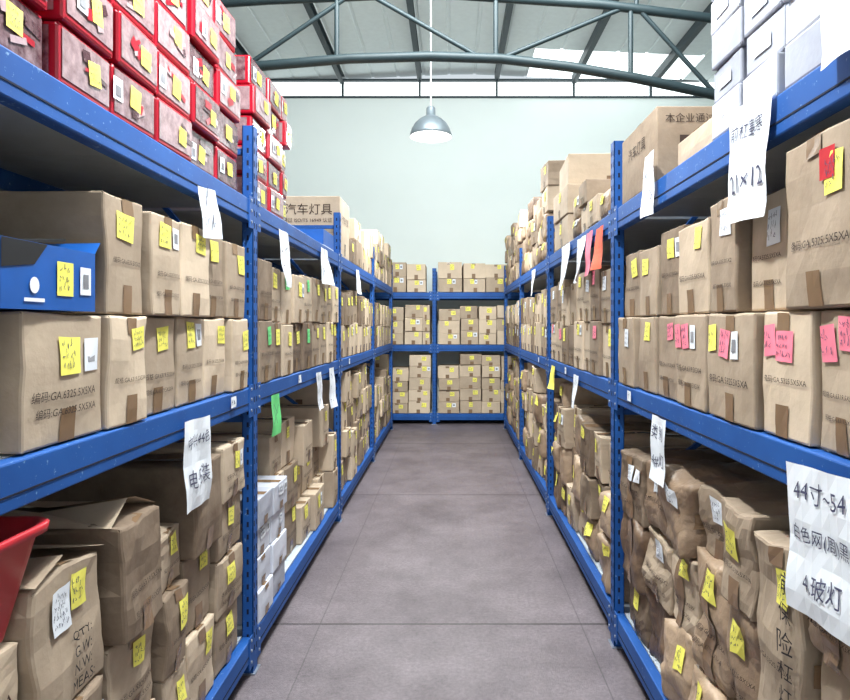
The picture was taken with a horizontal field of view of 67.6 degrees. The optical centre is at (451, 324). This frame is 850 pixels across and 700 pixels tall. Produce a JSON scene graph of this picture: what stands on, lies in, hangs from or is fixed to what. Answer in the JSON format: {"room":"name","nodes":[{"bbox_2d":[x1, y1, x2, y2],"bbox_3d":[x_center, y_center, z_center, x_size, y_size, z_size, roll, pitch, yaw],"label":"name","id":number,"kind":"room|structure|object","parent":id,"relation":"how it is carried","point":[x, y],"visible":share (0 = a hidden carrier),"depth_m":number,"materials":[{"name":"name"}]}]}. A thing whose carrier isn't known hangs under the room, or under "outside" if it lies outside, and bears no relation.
{"room":"warehouse","nodes":[
{"label":"warehouse","id":0,"kind":"room"},
{"bbox_2d":[228,420,649,699],"bbox_3d":[0.000,1.460,2.875,9.200,0.120,13.750,0,0,0],"label":"floor","id":1,"kind":"structure","parent":0,"point":[445,573],"depth_m":3.28,"materials":[{"name":"concrete"}]},
{"bbox_2d":[0,44,392,699],"bbox_3d":[-1.097,0.300,4.530,0.620,2.200,8.016,0,0,0],"label":"storage rack","id":2,"kind":"object","parent":1,"relation":"on","point":[53,137],"visible":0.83,"depth_m":2.12,"materials":[{"name":"blue metal"}]},
{"bbox_2d":[0,0,290,220],"bbox_3d":[-1.075,-0.844,1.909,0.539,0.677,2.580,0,0,0],"label":"cases","id":3,"kind":"object","parent":2,"relation":"on","point":[170,70],"visible":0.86,"depth_m":1.85,"materials":[{"name":"red plastic"}]},
{"bbox_2d":[0,363,390,699],"bbox_3d":[-1.086,0.804,4.543,0.608,0.889,7.797,0,0,0],"label":"cartons","id":4,"kind":"object","parent":2,"relation":"in","point":[126,593],"visible":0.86,"depth_m":1.88,"materials":[{"name":"cardboard"}]},
{"bbox_2d":[0,516,49,642],"bbox_3d":[-0.992,0.495,1.120,0.380,0.210,0.360,0,0,0],"label":"plastic basin","id":5,"kind":"object","parent":4,"relation":"on","point":[18,534],"visible":1,"depth_m":1.21,"materials":[{"name":"red plastic"}]},
{"bbox_2d":[0,190,391,453],"bbox_3d":[-1.076,-0.037,4.549,0.575,0.569,7.785,0,0,0],"label":"cartons","id":6,"kind":"object","parent":2,"relation":"in","point":[166,330],"visible":0.99,"depth_m":1.64,"materials":[{"name":"cardboard"}]},
{"bbox_2d":[0,235,99,311],"bbox_3d":[-0.954,-0.110,1.300,0.303,0.160,0.340,0,0,0],"label":"storage bin","id":7,"kind":"object","parent":6,"relation":"on","point":[34,276],"visible":1,"depth_m":1.26,"materials":[{"name":"blue plastic"}]},
{"bbox_2d":[183,415,211,513],"bbox_3d":[-0.783,0.425,1.965,0.018,0.278,0.221,0,0,0],"label":"paper note","id":8,"kind":"object","parent":2,"relation":"attached to","point":[197,465],"visible":1,"depth_m":1.96,"materials":[{"name":"white paper"}]},
{"bbox_2d":[198,186,222,238],"bbox_3d":[-0.783,-0.360,2.048,0.019,0.174,0.166,0,0,2],"label":"paper note","id":9,"kind":"object","parent":2,"relation":"attached to","point":[212,226],"visible":1,"depth_m":2.06,"materials":[{"name":"white paper"}]},
{"bbox_2d":[231,396,236,408],"bbox_3d":[-0.791,0.280,2.300,0.003,0.040,0.050,0,0,0],"label":"label","id":10,"kind":"object","parent":2,"relation":"attached to","point":[233,399],"visible":1,"depth_m":2.30,"materials":[{"name":"white paper"}]},
{"bbox_2d":[237,476,286,623],"bbox_3d":[-1.067,0.986,2.860,0.546,0.524,0.462,0,0,0],"label":"cartons","id":11,"kind":"object","parent":2,"relation":"in","point":[272,490],"visible":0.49,"depth_m":2.83,"materials":[{"name":"cardboard"}]},
{"bbox_2d":[271,393,280,436],"bbox_3d":[-0.785,0.400,2.830,0.015,0.180,0.120,0,0,0],"label":"paper note","id":12,"kind":"object","parent":2,"relation":"attached to","point":[275,401],"visible":1,"depth_m":2.84,"materials":[{"name":"green paper"}]},
{"bbox_2d":[279,229,291,287],"bbox_3d":[-0.780,-0.310,2.969,0.037,0.260,0.184,0,0,-7],"label":"paper note","id":13,"kind":"object","parent":2,"relation":"attached to","point":[284,242],"visible":1,"depth_m":3.00,"materials":[{"name":"white paper"}]},
{"bbox_2d":[298,229,333,250],"bbox_3d":[-1.062,-0.562,4.256,0.470,0.116,0.352,0,0,0],"label":"plastic crate","id":14,"kind":"object","parent":2,"relation":"on","point":[322,236],"visible":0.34,"depth_m":4.08,"materials":[{"name":"plastic"}]},
{"bbox_2d":[316,372,323,409],"bbox_3d":[-0.779,0.390,3.750,0.026,0.220,0.140,0,0,0],"label":"paper note","id":15,"kind":"object","parent":2,"relation":"attached to","point":[318,375],"visible":1,"depth_m":3.77,"materials":[{"name":"white paper"}]},
{"bbox_2d":[321,247,334,285],"bbox_3d":[-0.767,-0.363,3.920,0.049,0.226,0.220,0,0,0],"label":"paper note","id":16,"kind":"object","parent":2,"relation":"attached to","point":[327,276],"visible":1,"depth_m":3.91,"materials":[{"name":"white paper"}]},
{"bbox_2d":[329,367,337,408],"bbox_3d":[-0.776,0.410,4.150,0.031,0.260,0.160,0,0,0],"label":"paper note","id":17,"kind":"object","parent":2,"relation":"attached to","point":[332,394],"visible":1,"depth_m":4.17,"materials":[{"name":"white paper"}]},
{"bbox_2d":[284,196,391,286],"bbox_3d":[-1.088,-0.773,6.517,0.594,0.541,3.867,0,0,0],"label":"cartons","id":18,"kind":"object","parent":2,"relation":"in","point":[357,245],"visible":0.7,"depth_m":4.92,"materials":[{"name":"cardboard"}]},
{"bbox_2d":[356,269,361,293],"bbox_3d":[-0.780,-0.360,5.300,0.025,0.200,0.200,0,0,0],"label":"paper note","id":19,"kind":"object","parent":2,"relation":"attached to","point":[357,271],"visible":1,"depth_m":5.33,"materials":[{"name":"white paper"}]},
{"bbox_2d":[357,268,540,424],"bbox_3d":[-0.250,0.300,9.230,4.076,2.200,0.620,0,0,0],"label":"storage rack","id":20,"kind":"object","parent":1,"relation":"on","point":[434,295],"visible":0.36,"depth_m":8.93,"materials":[{"name":"blue metal"}]},
{"bbox_2d":[353,262,541,412],"bbox_3d":[-0.250,0.166,9.198,3.905,2.158,0.542,0,0,0],"label":"cartons","id":21,"kind":"object","parent":20,"relation":"in","point":[479,378],"visible":0.41,"depth_m":8.95,"materials":[{"name":"cardboard"}]},
{"bbox_2d":[503,50,849,699],"bbox_3d":[1.003,0.300,4.655,0.620,2.200,7.866,0,0,0],"label":"storage rack","id":22,"kind":"object","parent":1,"relation":"on","point":[686,194],"visible":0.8,"depth_m":2.48,"materials":[{"name":"blue metal"}]},
{"bbox_2d":[531,269,534,295],"bbox_3d":[0.683,-0.360,5.400,0.031,0.220,0.200,0,0,0],"label":"paper note","id":23,"kind":"object","parent":22,"relation":"attached to","point":[533,271],"visible":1,"depth_m":5.41,"materials":[{"name":"white paper"}]},
{"bbox_2d":[547,365,554,389],"bbox_3d":[0.681,0.360,4.350,0.034,0.160,0.140,0,0,0],"label":"paper note","id":24,"kind":"object","parent":22,"relation":"attached to","point":[551,380],"visible":1,"depth_m":4.37,"materials":[{"name":"yellow paper"}]},
{"bbox_2d":[559,242,569,289],"bbox_3d":[0.670,-0.356,3.880,0.057,0.272,0.280,0,0,0],"label":"paper note","id":25,"kind":"object","parent":22,"relation":"attached to","point":[565,249],"visible":1,"depth_m":3.88,"materials":[{"name":"white paper"}]},
{"bbox_2d":[571,374,578,408],"bbox_3d":[0.682,0.370,3.550,0.031,0.180,0.140,0,0,0],"label":"paper note","id":26,"kind":"object","parent":22,"relation":"attached to","point":[575,378],"visible":1,"depth_m":3.56,"materials":[{"name":"white paper"}]},
{"bbox_2d":[574,235,585,282],"bbox_3d":[0.668,-0.351,3.400,0.060,0.242,0.200,0,0,0],"label":"paper note","id":27,"kind":"object","parent":22,"relation":"attached to","point":[580,242],"visible":1,"depth_m":3.42,"materials":[{"name":"white paper"}]},
{"bbox_2d":[585,230,592,275],"bbox_3d":[0.685,-0.360,3.200,0.024,0.220,0.141,0,0,2],"label":"paper note","id":28,"kind":"object","parent":22,"relation":"attached to","point":[589,235],"visible":1,"depth_m":3.22,"materials":[{"name":"pink paper"}]},
{"bbox_2d":[590,225,602,269],"bbox_3d":[0.678,-0.360,2.980,0.039,0.200,0.140,0,0,0],"label":"paper note","id":29,"kind":"object","parent":22,"relation":"attached to","point":[598,247],"visible":1,"depth_m":2.98,"materials":[{"name":"orange paper"}]},
{"bbox_2d":[504,106,712,286],"bbox_3d":[0.975,-0.868,5.149,0.596,0.738,6.700,0,0,0],"label":"cartons","id":30,"kind":"object","parent":22,"relation":"in","point":[576,190],"visible":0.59,"depth_m":3.43,"materials":[{"name":"cardboard"}]},
{"bbox_2d":[627,390,630,401],"bbox_3d":[0.697,0.280,2.500,0.001,0.040,0.050,0,0,0],"label":"label","id":31,"kind":"object","parent":22,"relation":"attached to","point":[628,392],"visible":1,"depth_m":2.50,"materials":[{"name":"white paper"}]},
{"bbox_2d":[640,150,653,218],"bbox_3d":[0.682,-0.490,2.220,0.023,0.220,0.110,0,0,0],"label":"paper note","id":32,"kind":"object","parent":22,"relation":"attached to","point":[646,208],"visible":1,"depth_m":2.22,"materials":[{"name":"white paper"}]},
{"bbox_2d":[649,414,665,486],"bbox_3d":[0.691,0.420,2.130,0.015,0.220,0.140,0,0,0],"label":"paper note","id":33,"kind":"object","parent":22,"relation":"attached to","point":[657,469],"visible":1,"depth_m":2.14,"materials":[{"name":"white paper"}]},
{"bbox_2d":[505,117,849,456],"bbox_3d":[0.977,-0.065,4.668,0.564,0.626,7.647,0,0,0],"label":"cartons","id":34,"kind":"object","parent":22,"relation":"in","point":[746,322],"visible":0.99,"depth_m":1.55,"materials":[{"name":"cardboard"}]},
{"bbox_2d":[724,87,772,224],"bbox_3d":[0.688,-0.385,1.488,0.020,0.292,0.216,0,0,0],"label":"paper note","id":35,"kind":"object","parent":22,"relation":"attached to","point":[749,123],"visible":1,"depth_m":1.48,"materials":[{"name":"white paper"}]},
{"bbox_2d":[711,0,821,140],"bbox_3d":[0.974,-0.839,1.284,0.538,0.670,0.930,0,0,0],"label":"cartons","id":36,"kind":"object","parent":22,"relation":"in","point":[758,46],"visible":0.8,"depth_m":1.48,"materials":[{"name":"cardboard"}]},
{"bbox_2d":[785,461,849,646],"bbox_3d":[0.690,0.420,1.191,0.015,0.303,0.247,0,0,0],"label":"paper note","id":37,"kind":"object","parent":22,"relation":"attached to","point":[817,582],"visible":1,"depth_m":1.19,"materials":[{"name":"white paper"}]},
{"bbox_2d":[820,0,849,70],"bbox_3d":[0.685,-0.605,1.110,0.018,0.270,0.130,0,0,0],"label":"paper note","id":38,"kind":"object","parent":22,"relation":"attached to","point":[834,14],"visible":1,"depth_m":1.12,"materials":[{"name":"white paper"}]},
{"bbox_2d":[220,0,713,99],"bbox_3d":[0.002,-2.542,5.500,9.216,2.361,0.084,0,0,0],"label":"roof truss","id":39,"kind":"object","parent":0,"point":[614,7],"depth_m":5.48,"materials":[{"name":"metal"}]},
{"bbox_2d":[226,0,716,82],"bbox_3d":[0.175,-3.754,2.825,9.750,0.229,13.850,0,0,0],"label":"ceiling","id":40,"kind":"structure","parent":0,"point":[364,26],"depth_m":8.34,"materials":[{"name":"grey metal"}]},
{"bbox_2d":[410,0,451,142],"bbox_3d":[-0.200,-2.806,6.000,0.400,2.052,0.400,0,0,0],"label":"pendant lamp","id":41,"kind":"object","parent":40,"relation":"hanging from","point":[430,128],"visible":1,"depth_m":5.97,"materials":[{"name":"metal"}]},
{"bbox_2d":[235,0,711,86],"bbox_3d":[0.095,-3.687,2.800,8.260,0.283,13.600,0,0,0],"label":"roof beams","id":42,"kind":"structure","parent":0,"point":[696,28],"depth_m":8.22,"materials":[{"name":"metal"}]},
{"bbox_2d":[284,98,714,407],"bbox_3d":[0.000,-1.020,9.685,9.200,4.840,0.130,0,0,0],"label":"wall","id":43,"kind":"structure","parent":0,"point":[459,198],"depth_m":9.62,"materials":[{"name":"paint"}]},
{"bbox_2d":[270,79,713,97],"bbox_3d":[0.000,-3.585,9.675,9.200,0.290,0.150,0,0,0],"label":"window","id":44,"kind":"structure","parent":43,"relation":"in","point":[288,88],"depth_m":9.66,"materials":[{"name":"glass"}]}
]}

